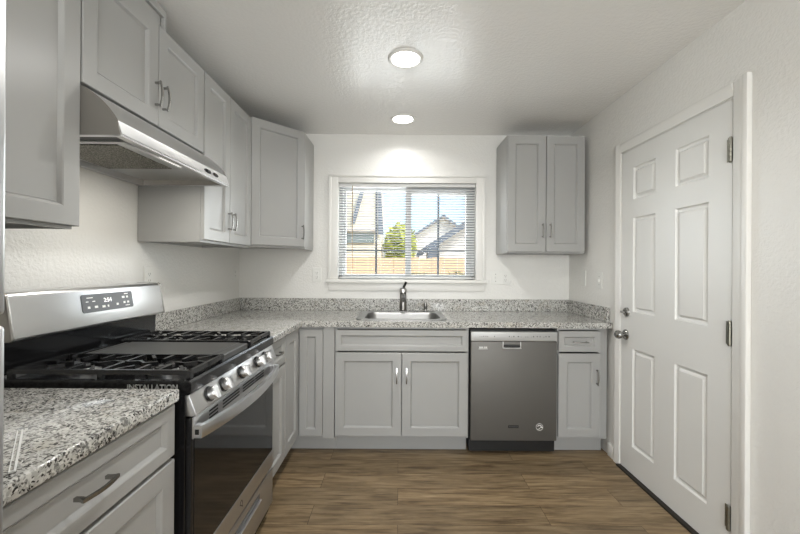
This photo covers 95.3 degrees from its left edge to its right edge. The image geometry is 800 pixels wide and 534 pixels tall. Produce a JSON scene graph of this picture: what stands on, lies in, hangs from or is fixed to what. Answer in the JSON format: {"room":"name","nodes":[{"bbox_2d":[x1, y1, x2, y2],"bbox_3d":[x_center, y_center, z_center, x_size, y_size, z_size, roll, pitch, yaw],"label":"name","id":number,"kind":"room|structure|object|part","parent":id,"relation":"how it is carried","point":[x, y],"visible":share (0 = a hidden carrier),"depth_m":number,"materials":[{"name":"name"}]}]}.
{"room":"kitchen","nodes":[
{"label":"kitchen","id":0,"kind":"room"},
{"bbox_2d":[5,167,238,311],"bbox_3d":[-1.440,0.066,0.031,0.140,2.425,6.468,0,0,0],"label":"wall","id":1,"kind":"structure","parent":0,"point":[105,248],"depth_m":1.73,"materials":[{"name":"white paint"}]},
{"bbox_2d":[5,0,80,228],"bbox_3d":[-1.176,-0.576,0.831,0.378,0.910,0.672,0,0,0],"label":"upper cabinet","id":2,"kind":"object","parent":1,"relation":"attached to","point":[42,155],"visible":1,"depth_m":1.06,"materials":[{"name":"grey wood"}]},
{"bbox_2d":[80,0,203,152],"bbox_3d":[-1.176,-0.852,1.534,0.378,0.538,0.742,0,0,0],"label":"upper cabinet","id":3,"kind":"object","parent":1,"relation":"attached to","point":[128,58],"visible":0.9,"depth_m":1.46,"materials":[{"name":"grey wood"}]},
{"bbox_3d":[-1.030,-0.810,1.357,0.020,0.431,0.370,0,0,0],"label":"door","id":4,"kind":"part","parent":3,"relation":"part of","materials":[{"name":"grey wood"}]},
{"bbox_3d":[-1.004,-0.723,1.522,0.034,0.110,0.008,0,0,0],"label":"handle","id":5,"kind":"part","parent":3,"relation":"part of","materials":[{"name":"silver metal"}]},
{"bbox_3d":[-1.004,-0.723,1.570,0.034,0.110,0.008,0,0,0],"label":"handle","id":6,"kind":"part","parent":3,"relation":"part of","materials":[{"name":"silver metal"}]},
{"bbox_3d":[-1.031,-0.810,1.724,0.020,0.431,0.355,0,0,0],"label":"door","id":7,"kind":"part","parent":3,"relation":"part of","materials":[{"name":"grey wood"}]},
{"bbox_2d":[144,267,153,281],"bbox_3d":[-1.371,0.055,1.992,0.008,0.116,0.072,0,0,0],"label":"wall outlet","id":8,"kind":"object","parent":1,"relation":"attached to","point":[148,271],"visible":0.7,"depth_m":1.99,"materials":[{"name":"white plastic"}]},
{"bbox_2d":[147,271,151,281],"bbox_3d":[-1.368,0.055,1.992,0.003,0.068,0.034,0,0,0],"label":"receptacle","id":9,"kind":"object","parent":8,"relation":"attached to","point":[149,273],"depth_m":1.99,"materials":[{"name":"grey plastic"}]},
{"bbox_2d":[80,86,228,186],"bbox_3d":[-1.128,-0.501,1.536,0.477,0.160,0.740,0,0,0],"label":"range hood","id":10,"kind":"object","parent":1,"relation":"attached to","point":[116,143],"visible":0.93,"depth_m":1.43,"materials":[{"name":"silver metal"}]},
{"bbox_3d":[-1.130,-0.503,1.167,0.471,0.156,0.002,0,0,0],"label":"panel","id":11,"kind":"part","parent":10,"relation":"part of","materials":[{"name":"silver metal"}]},
{"bbox_3d":[-1.155,-0.447,1.474,0.340,0.010,0.357,0,0,0],"label":"filter frame","id":12,"kind":"part","parent":10,"relation":"part of","materials":[{"name":"silver metal"}]},
{"bbox_3d":[-1.131,-0.502,1.905,0.471,0.156,0.002,0,0,0],"label":"panel","id":13,"kind":"part","parent":10,"relation":"part of","materials":[{"name":"silver metal"}]},
{"bbox_2d":[138,71,250,247],"bbox_3d":[-1.179,-0.581,2.210,0.378,0.898,0.608,0,0,0],"label":"upper cabinet","id":14,"kind":"object","parent":1,"relation":"attached to","point":[191,216],"visible":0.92,"depth_m":2.04,"materials":[{"name":"grey wood"}]},
{"bbox_3d":[-1.033,-0.585,2.054,0.020,0.881,0.288,0,0,0],"label":"door","id":15,"kind":"part","parent":14,"relation":"part of","materials":[{"name":"grey wood"}]},
{"bbox_3d":[-1.008,-0.272,2.176,0.034,0.110,0.008,0,0,0],"label":"handle","id":16,"kind":"part","parent":14,"relation":"part of","materials":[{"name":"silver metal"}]},
{"bbox_3d":[-1.008,-0.272,2.226,0.034,0.110,0.008,0,0,0],"label":"handle","id":17,"kind":"part","parent":14,"relation":"part of","materials":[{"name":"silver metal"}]},
{"bbox_3d":[-1.033,-0.585,2.356,0.020,0.881,0.308,0,0,0],"label":"door","id":18,"kind":"part","parent":14,"relation":"part of","materials":[{"name":"grey wood"}]},
{"bbox_2d":[155,298,239,330],"bbox_3d":[-1.364,0.313,2.493,0.020,0.102,1.216,0,0,0],"label":"backsplash","id":19,"kind":"structure","parent":1,"relation":"attached to","point":[179,317],"depth_m":2.39,"materials":[{"name":"stone"}]},
{"bbox_2d":[239,134,568,299],"bbox_3d":[0.037,0.078,3.198,2.829,2.425,0.140,0,0,0],"label":"wall","id":20,"kind":"structure","parent":0,"point":[263,273],"depth_m":3.13,"materials":[{"name":"white paint"}]},
{"bbox_2d":[238,117,313,250],"bbox_3d":[-1.045,-0.591,2.818,0.649,0.900,0.610,0,0,0],"label":"upper cabinet","id":21,"kind":"object","parent":20,"relation":"attached to","point":[282,157],"visible":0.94,"depth_m":2.67,"materials":[{"name":"grey wood"}]},
{"bbox_3d":[-0.883,-0.596,2.663,0.413,0.881,0.020,0,0,-45],"label":"door","id":22,"kind":"part","parent":21,"relation":"part of","materials":[{"name":"grey wood"}]},
{"bbox_2d":[312,268,320,281],"bbox_3d":[-0.711,0.067,3.122,0.076,0.122,0.008,0,0,0],"label":"wall outlet","id":23,"kind":"object","parent":20,"relation":"attached to","point":[316,272],"visible":1,"depth_m":3.12,"materials":[{"name":"white plastic"}]},
{"bbox_2d":[315,271,318,278],"bbox_3d":[-0.711,0.067,3.120,0.034,0.068,0.003,0,0,0],"label":"receptacle","id":24,"kind":"object","parent":23,"relation":"attached to","point":[316,272],"depth_m":3.12,"materials":[{"name":"grey plastic"}]},
{"bbox_2d":[240,298,567,311],"bbox_3d":[0.035,0.322,3.115,2.822,0.102,0.020,0,0,0],"label":"backsplash","id":25,"kind":"structure","parent":20,"relation":"attached to","point":[352,304],"depth_m":3.10,"materials":[{"name":"stone"}]},
{"bbox_2d":[328,174,485,279],"bbox_3d":[0.059,-0.342,3.115,1.339,0.895,0.026,0,0,0],"label":"trim","id":26,"kind":"structure","parent":20,"relation":"attached to","point":[334,179],"depth_m":3.11,"materials":[{"name":"white wood"}]},
{"bbox_2d":[339,187,474,279],"bbox_3d":[0.060,-0.307,3.218,1.184,0.827,0.070,0,0,0],"label":"window","id":27,"kind":"structure","parent":20,"relation":"in","point":[466,247],"depth_m":3.19,"materials":[{"name":"white plastic"}]},
{"bbox_2d":[346,192,404,273],"bbox_3d":[-0.210,-0.302,3.241,0.530,0.730,0.008,0,0,0],"label":"window pane","id":28,"kind":"object","parent":27,"relation":"attached to","point":[386,250],"depth_m":3.24,"materials":[{"name":"clear glass"}]},
{"bbox_3d":[-0.199,-0.306,3.231,0.597,0.762,0.028,0,0,0],"label":"sash","id":29,"kind":"part","parent":27,"relation":"part of","materials":[{"name":"clear glass"}]},
{"bbox_2d":[339,183,474,278],"bbox_3d":[0.060,-0.308,3.144,1.172,0.816,0.043,0,0,0],"label":"window blind","id":30,"kind":"object","parent":27,"relation":"attached to","point":[341,185],"visible":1,"depth_m":3.15,"materials":[{"name":"white plastic"}]},
{"bbox_3d":[0.058,0.094,3.150,1.168,0.013,0.026,0,0,0],"label":"rail","id":31,"kind":"part","parent":30,"relation":"part of","materials":[{"name":"white plastic"}]},
{"bbox_3d":[0.065,-0.300,3.150,0.001,0.780,0.028,0,0,0],"label":"ladder cord","id":32,"kind":"part","parent":30,"relation":"part of","materials":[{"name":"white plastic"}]},
{"bbox_2d":[411,195,463,274],"bbox_3d":[0.336,-0.280,3.211,0.478,0.697,0.008,0,0,0],"label":"window pane","id":33,"kind":"object","parent":27,"relation":"attached to","point":[411,195],"depth_m":3.21,"materials":[{"name":"clear glass"}]},
{"bbox_3d":[0.332,-0.303,3.200,0.570,0.762,0.028,0,0,0],"label":"sash","id":34,"kind":"part","parent":27,"relation":"part of","materials":[{"name":"clear glass"}]},
{"bbox_2d":[326,279,487,291],"bbox_3d":[0.056,0.156,3.133,1.372,0.099,0.090,0,0,0],"label":"trim","id":35,"kind":"structure","parent":20,"relation":"attached to","point":[334,284],"depth_m":3.11,"materials":[{"name":"white wood"}]},
{"bbox_2d":[491,271,509,284],"bbox_3d":[0.861,0.092,3.123,0.165,0.118,0.012,0,0,0],"label":"outlet switch plate","id":36,"kind":"object","parent":20,"relation":"attached to","point":[497,277],"visible":1,"depth_m":3.12,"materials":[{"name":"white plastic"}]},
{"bbox_2d":[503,274,506,281],"bbox_3d":[0.903,0.093,3.123,0.034,0.068,0.003,0,0,0],"label":"receptacle","id":37,"kind":"object","parent":36,"relation":"attached to","point":[504,275],"depth_m":3.12,"materials":[{"name":"grey plastic"}]},
{"bbox_2d":[496,136,584,254],"bbox_3d":[1.125,-0.560,2.950,0.600,0.910,0.356,0,0,0],"label":"upper cabinet","id":38,"kind":"object","parent":20,"relation":"attached to","point":[540,180],"visible":1,"depth_m":2.82,"materials":[{"name":"grey wood"}]},
{"bbox_3d":[0.976,-0.564,2.815,0.294,0.891,0.020,0,0,0],"label":"door","id":39,"kind":"part","parent":38,"relation":"part of","materials":[{"name":"grey wood"}]},
{"bbox_3d":[1.275,-0.562,2.816,0.296,0.891,0.020,0,0,0],"label":"door","id":40,"kind":"part","parent":38,"relation":"part of","materials":[{"name":"grey wood"}]},
{"bbox_2d":[156,0,745,135],"bbox_3d":[0.052,-1.197,-0.035,3.109,0.120,6.608,0,0,0],"label":"ceiling","id":41,"kind":"structure","parent":0,"point":[487,67],"depth_m":1.96,"materials":[{"name":"white paint"}]},
{"bbox_2d":[390,113,415,124],"bbox_3d":[0.023,-1.130,2.791,0.192,0.011,0.192,0,0,0],"label":"recessed light","id":42,"kind":"object","parent":41,"relation":"in","point":[401,118],"visible":1,"depth_m":2.77,"materials":[{"name":"white plastic"}]},
{"bbox_2d":[388,48,422,68],"bbox_3d":[0.030,-1.130,1.986,0.192,0.011,0.192,0,0,0],"label":"recessed light","id":43,"kind":"object","parent":41,"relation":"in","point":[402,58],"visible":1,"depth_m":1.98,"materials":[{"name":"white plastic"}]},
{"bbox_2d":[256,444,690,533],"bbox_3d":[0.036,1.338,-0.037,3.109,0.100,6.608,0,0,0],"label":"floor","id":44,"kind":"structure","parent":0,"point":[315,490],"depth_m":2.07,"materials":[{"name":"brown wood"}]},
{"bbox_2d":[0,0,6,533],"bbox_3d":[-0.901,0.432,0.059,0.863,1.700,0.846,0,0,0],"label":"refrigerator","id":45,"kind":"object","parent":44,"relation":"on","point":[3,3],"visible":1,"depth_m":0.48,"materials":[{"name":"grey"}]},
{"bbox_3d":[-0.563,0.653,0.059,0.082,1.153,0.846,0,0,0],"label":"fridge door","id":46,"kind":"part","parent":45,"relation":"part of","materials":[{"name":"silver metal"}]},
{"bbox_3d":[-0.558,-0.177,0.060,0.082,0.478,0.846,0,0,0],"label":"freezer door","id":47,"kind":"part","parent":45,"relation":"part of","materials":[{"name":"silver metal"}]},
{"bbox_2d":[3,404,174,533],"bbox_3d":[-1.012,0.843,0.801,0.722,0.878,0.617,0,0,0],"label":"base cabinet","id":48,"kind":"object","parent":44,"relation":"on","point":[125,486],"visible":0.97,"depth_m":0.88,"materials":[{"name":"grey wood"}]},
{"bbox_2d":[3,388,178,506],"bbox_3d":[-1.018,0.384,0.795,0.706,0.038,0.616,0,0,0],"label":"countertop","id":49,"kind":"structure","parent":48,"relation":"on","point":[62,427],"depth_m":0.86,"materials":[{"name":"stone"}]},
{"bbox_2d":[8,429,23,473],"bbox_3d":[-0.770,0.365,0.733,0.010,0.002,0.228,0,0,-44],"label":"strip","id":50,"kind":"object","parent":49,"relation":"on","point":[21,430],"visible":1,"depth_m":0.72,"materials":[{"name":"white"}]},
{"bbox_3d":[-0.665,0.487,0.806,0.034,0.008,0.100,0,0,0],"label":"handle","id":51,"kind":"part","parent":48,"relation":"part of","materials":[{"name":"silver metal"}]},
{"bbox_3d":[-0.694,0.867,0.802,0.020,0.573,0.609,0,0,0],"label":"door","id":52,"kind":"part","parent":48,"relation":"part of","materials":[{"name":"grey wood"}]},
{"bbox_2d":[0,282,278,533],"bbox_3d":[-0.969,0.682,1.506,0.769,1.202,0.745,0,0,0],"label":"gas range","id":53,"kind":"object","parent":44,"relation":"on","point":[92,336],"visible":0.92,"depth_m":1.33,"materials":[{"name":"silver metal"}]},
{"bbox_3d":[-1.248,0.352,1.506,0.009,0.016,0.710,0,0,0],"label":"rail","id":54,"kind":"part","parent":53,"relation":"part of","materials":[{"name":"black metal"}]},
{"bbox_3d":[-1.221,0.144,1.532,0.013,0.071,0.266,0,0,0],"label":"control panel","id":55,"kind":"part","parent":53,"relation":"part of","materials":[{"name":"grey"}]},
{"bbox_2d":[4,335,272,395],"bbox_3d":[-0.959,0.376,1.506,0.617,0.046,0.743,0,0,0],"label":"cooktop","id":56,"kind":"object","parent":53,"relation":"in","point":[201,381],"depth_m":1.20,"materials":[{"name":"black metal"}]},
{"bbox_3d":[-0.643,0.428,1.233,0.027,0.049,0.052,0,0,0],"label":"knob","id":57,"kind":"part","parent":53,"relation":"part of","materials":[{"name":"silver metal"}]},
{"bbox_3d":[-0.643,0.428,1.330,0.027,0.049,0.052,0,0,0],"label":"knob","id":58,"kind":"part","parent":53,"relation":"part of","materials":[{"name":"silver metal"}]},
{"bbox_3d":[-0.662,0.741,1.507,0.021,0.536,0.734,0,0,0],"label":"oven door","id":59,"kind":"part","parent":53,"relation":"part of","materials":[{"name":"black glass"}]},
{"bbox_3d":[-0.654,0.434,1.507,0.036,0.066,0.740,0,0,0],"label":"knob panel","id":60,"kind":"part","parent":53,"relation":"part of","materials":[{"name":"silver metal"}]},
{"bbox_3d":[-0.648,0.505,1.507,0.005,0.068,0.736,0,0,0],"label":"trim","id":61,"kind":"part","parent":53,"relation":"part of","materials":[{"name":"silver metal"}]},
{"bbox_3d":[-0.651,0.736,1.507,0.002,0.390,0.710,0,0,0],"label":"oven glass","id":62,"kind":"part","parent":53,"relation":"part of","materials":[{"name":"black glass"}]},
{"bbox_3d":[-0.615,0.519,1.507,0.063,0.045,0.735,0,0,0],"label":"handle","id":63,"kind":"part","parent":53,"relation":"part of","materials":[{"name":"silver metal"}]},
{"bbox_3d":[-0.644,0.428,1.485,0.027,0.049,0.052,0,0,0],"label":"knob","id":64,"kind":"part","parent":53,"relation":"part of","materials":[{"name":"silver metal"}]},
{"bbox_3d":[-0.652,0.972,1.507,0.004,0.078,0.736,0,0,0],"label":"trim","id":65,"kind":"part","parent":53,"relation":"part of","materials":[{"name":"silver metal"}]},
{"bbox_3d":[-0.664,1.113,1.507,0.022,0.180,0.736,0,0,0],"label":"drawer","id":66,"kind":"part","parent":53,"relation":"part of","materials":[{"name":"silver metal"}]},
{"bbox_3d":[-0.647,1.084,1.498,0.012,0.010,0.400,0,0,0],"label":"handle","id":67,"kind":"part","parent":53,"relation":"part of","materials":[{"name":"silver metal"}]},
{"bbox_2d":[272,337,284,477],"bbox_3d":[-1.018,0.844,2.045,0.716,0.878,0.312,0,0,0],"label":"base cabinet","id":68,"kind":"object","parent":44,"relation":"on","point":[278,442],"visible":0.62,"depth_m":2.11,"materials":[{"name":"grey wood"}]},
{"bbox_3d":[-0.701,0.493,2.046,0.020,0.153,0.304,0,0,0],"label":"drawer","id":69,"kind":"part","parent":68,"relation":"part of","materials":[{"name":"grey wood"}]},
{"bbox_2d":[283,327,335,457],"bbox_3d":[-0.914,0.845,2.663,0.926,0.878,0.917,0,0,0],"label":"base cabinet","id":70,"kind":"object","parent":44,"relation":"on","point":[309,363],"visible":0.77,"depth_m":2.50,"materials":[{"name":"grey wood"}]},
{"bbox_3d":[-0.703,0.786,2.350,0.020,0.738,0.283,0,0,0],"label":"door","id":71,"kind":"part","parent":70,"relation":"part of","materials":[{"name":"grey wood"}]},
{"bbox_3d":[-0.610,0.792,2.506,0.159,0.727,0.020,0,0,0],"label":"door","id":72,"kind":"part","parent":70,"relation":"part of","materials":[{"name":"grey wood"}]},
{"bbox_2d":[155,298,611,342],"bbox_3d":[0.036,0.341,2.506,2.822,0.140,1.237,0,0,0],"label":"countertop","id":73,"kind":"structure","parent":70,"relation":"on","point":[281,317],"depth_m":2.72,"materials":[{"name":"stone"}]},
{"bbox_2d":[356,311,446,329],"bbox_3d":[0.011,0.458,2.800,0.650,0.185,0.510,0,0,0],"label":"sink","id":74,"kind":"object","parent":73,"relation":"in","point":[364,315],"visible":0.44,"depth_m":2.94,"materials":[{"name":"silver metal"}]},
{"bbox_2d":[423,303,427,311],"bbox_3d":[0.209,0.332,3.005,0.042,0.070,0.042,0,0,0],"label":"sprayer","id":75,"kind":"object","parent":74,"relation":"on","point":[425,304],"visible":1,"depth_m":2.99,"materials":[{"name":"grey metal"}]},
{"bbox_2d":[388,282,417,311],"bbox_3d":[0.026,0.241,2.920,0.250,0.249,0.235,0,0,0],"label":"faucet","id":76,"kind":"object","parent":73,"relation":"on","point":[403,290],"visible":1,"depth_m":2.98,"materials":[{"name":"grey metal"}]},
{"bbox_3d":[0.025,0.363,3.000,0.250,0.005,0.054,0,0,0],"label":"deck plate","id":77,"kind":"part","parent":76,"relation":"part of","materials":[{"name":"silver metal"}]},
{"bbox_2d":[335,327,468,448],"bbox_3d":[0.011,0.851,2.793,0.920,0.878,0.660,0,0,0],"label":"base cabinet","id":78,"kind":"object","parent":44,"relation":"on","point":[395,389],"visible":0.98,"depth_m":2.51,"materials":[{"name":"grey wood"}]},
{"bbox_3d":[-0.218,0.872,2.506,0.454,0.572,0.020,0,0,0],"label":"door","id":79,"kind":"part","parent":78,"relation":"part of","materials":[{"name":"grey wood"}]},
{"bbox_3d":[0.011,0.505,2.507,0.908,0.145,0.020,0,0,0],"label":"false drawer","id":80,"kind":"part","parent":78,"relation":"part of","materials":[{"name":"grey wood"}]},
{"bbox_3d":[0.238,0.875,2.507,0.450,0.572,0.020,0,0,0],"label":"door","id":81,"kind":"part","parent":78,"relation":"part of","materials":[{"name":"grey wood"}]},
{"bbox_2d":[466,328,556,450],"bbox_3d":[0.775,0.864,2.787,0.590,0.862,0.624,0,0,0],"label":"dishwasher","id":82,"kind":"object","parent":44,"relation":"on","point":[512,372],"visible":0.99,"depth_m":2.49,"materials":[{"name":"silver metal"}]},
{"bbox_3d":[0.762,0.532,2.481,0.125,0.047,0.013,0,0,0],"label":"handle","id":83,"kind":"part","parent":82,"relation":"part of","materials":[{"name":"silver metal"}]},
{"bbox_2d":[552,328,606,449],"bbox_3d":[1.254,0.859,2.796,0.346,0.878,0.660,0,0,0],"label":"base cabinet","id":84,"kind":"object","parent":44,"relation":"on","point":[581,352],"visible":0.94,"depth_m":2.51,"materials":[{"name":"grey wood"}]},
{"bbox_3d":[1.229,0.881,2.510,0.288,0.573,0.020,0,0,0],"label":"door","id":85,"kind":"part","parent":84,"relation":"part of","materials":[{"name":"grey wood"}]},
{"bbox_3d":[1.231,0.511,2.510,0.288,0.142,0.020,0,0,0],"label":"drawer","id":86,"kind":"part","parent":84,"relation":"part of","materials":[{"name":"grey wood"}]},
{"bbox_3d":[1.347,0.753,2.483,0.008,0.110,0.034,0,0,0],"label":"handle","id":87,"kind":"part","parent":84,"relation":"part of","materials":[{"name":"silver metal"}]},
{"bbox_2d":[569,0,799,533],"bbox_3d":[1.528,0.085,0.037,0.140,2.425,6.468,0,0,0],"label":"wall","id":88,"kind":"structure","parent":0,"point":[761,38],"depth_m":1.47,"materials":[{"name":"white paint"}]},
{"bbox_2d":[581,271,585,285],"bbox_3d":[1.449,0.087,2.880,0.006,0.118,0.070,0,0,0],"label":"wall plate","id":89,"kind":"object","parent":88,"relation":"attached to","point":[583,273],"visible":1,"depth_m":2.88,"materials":[{"name":"white plastic"}]},
{"bbox_2d":[568,300,609,321],"bbox_3d":[1.437,0.331,2.811,0.020,0.102,0.592,0,0,0],"label":"backsplash","id":90,"kind":"structure","parent":88,"relation":"attached to","point":[597,312],"depth_m":2.73,"materials":[{"name":"stone"}]},
{"bbox_2d":[597,272,602,288],"bbox_3d":[1.446,0.099,2.651,0.012,0.118,0.072,0,0,0],"label":"light switch","id":91,"kind":"object","parent":88,"relation":"attached to","point":[599,275],"visible":1,"depth_m":2.65,"materials":[{"name":"white plastic"}]},
{"bbox_2d":[607,442,612,458],"bbox_3d":[1.438,1.253,2.489,0.014,0.092,0.066,0,0,0],"label":"baseboard","id":92,"kind":"structure","parent":88,"relation":"attached to","point":[609,445],"depth_m":2.49,"materials":[{"name":"white wood"}]},
{"bbox_2d":[616,463,698,533],"bbox_3d":[1.441,1.293,1.992,0.050,0.010,0.808,0,0,0],"label":"threshold","id":93,"kind":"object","parent":88,"relation":"attached to","point":[650,493],"depth_m":2.01,"materials":[{"name":"brown metal"}]},
{"bbox_2d":[614,99,732,533],"bbox_3d":[1.433,0.275,1.986,0.104,2.022,0.795,0,0,0],"label":"door","id":94,"kind":"structure","parent":88,"relation":"in","point":[675,334],"depth_m":1.88,"materials":[{"name":"white wood"}]},
{"bbox_3d":[1.413,0.432,2.338,0.068,0.068,0.068,0,0,0],"label":"knob","id":95,"kind":"part","parent":94,"relation":"part of","materials":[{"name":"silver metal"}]},
{"bbox_2d":[613,72,751,533],"bbox_3d":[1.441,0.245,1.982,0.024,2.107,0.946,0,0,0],"label":"trim","id":96,"kind":"structure","parent":88,"relation":"attached to","point":[740,90],"depth_m":1.55,"materials":[{"name":"white wood"}]},
{"label":"outside","id":97,"kind":"structure","parent":0,"visible":0},
{"bbox_3d":[0.938,1.536,24.215,30.000,0.350,41.572,0,0,0],"label":"yard","id":98,"kind":"structure","parent":97,"visible":0},
{"bbox_2d":[346,192,383,256],"bbox_3d":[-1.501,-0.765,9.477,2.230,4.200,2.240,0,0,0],"label":"house","id":99,"kind":"structure","parent":98,"relation":"on","point":[354,236],"depth_m":8.50,"materials":[{"name":"beige"}]},
{"bbox_3d":[-0.969,-1.393,8.429,0.280,0.760,0.140,0,0,0],"label":"rake trim","id":100,"kind":"part","parent":99,"relation":"part of","materials":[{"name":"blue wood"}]},
{"bbox_3d":[-0.552,-1.810,8.455,0.350,2.100,0.090,0,0,0],"label":"corner trim","id":101,"kind":"part","parent":99,"relation":"part of","materials":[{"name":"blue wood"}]},
{"bbox_2d":[382,222,417,264],"bbox_3d":[0.007,0.063,9.565,0.960,2.564,0.932,0,0,0],"label":"tree","id":102,"kind":"object","parent":98,"relation":"on","point":[393,244],"visible":0.33,"depth_m":9.37,"materials":[{"name":"green plant"}]},
{"bbox_2d":[346,256,464,274],"bbox_3d":[0.134,0.559,8.035,6.710,1.570,0.070,0,0,0],"label":"fence","id":103,"kind":"object","parent":98,"relation":"on","point":[412,258],"visible":0.09,"depth_m":8.00,"materials":[{"name":"beige wood"}]},
{"bbox_2d":[427,246,436,258],"bbox_3d":[0.847,0.400,9.402,0.300,1.900,0.200,0,0,0],"label":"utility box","id":104,"kind":"object","parent":98,"relation":"on","point":[432,253],"visible":0.08,"depth_m":9.30,"materials":[{"name":"blue metal"}]},
{"bbox_2d":[414,215,457,258],"bbox_3d":[1.809,-0.487,20.229,4.200,3.700,8.250,0,0,0],"label":"house","id":105,"kind":"structure","parent":98,"relation":"on","point":[441,234],"depth_m":16.50,"materials":[{"name":"white paint"}]},
{"bbox_2d":[416,221,464,274],"bbox_3d":[2.691,-0.922,11.431,4.180,4.570,3.550,0,0,0],"label":"garage","id":106,"kind":"structure","parent":98,"relation":"on","point":[457,247],"depth_m":10.00,"materials":[{"name":"white paint"}]},
{"bbox_2d":[448,270,464,274],"bbox_3d":[1.074,0.708,7.212,0.713,1.285,0.576,0,0,0],"label":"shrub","id":107,"kind":"object","parent":98,"relation":"on","point":[456,271],"visible":0.02,"depth_m":7.17,"materials":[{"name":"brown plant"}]}
]}

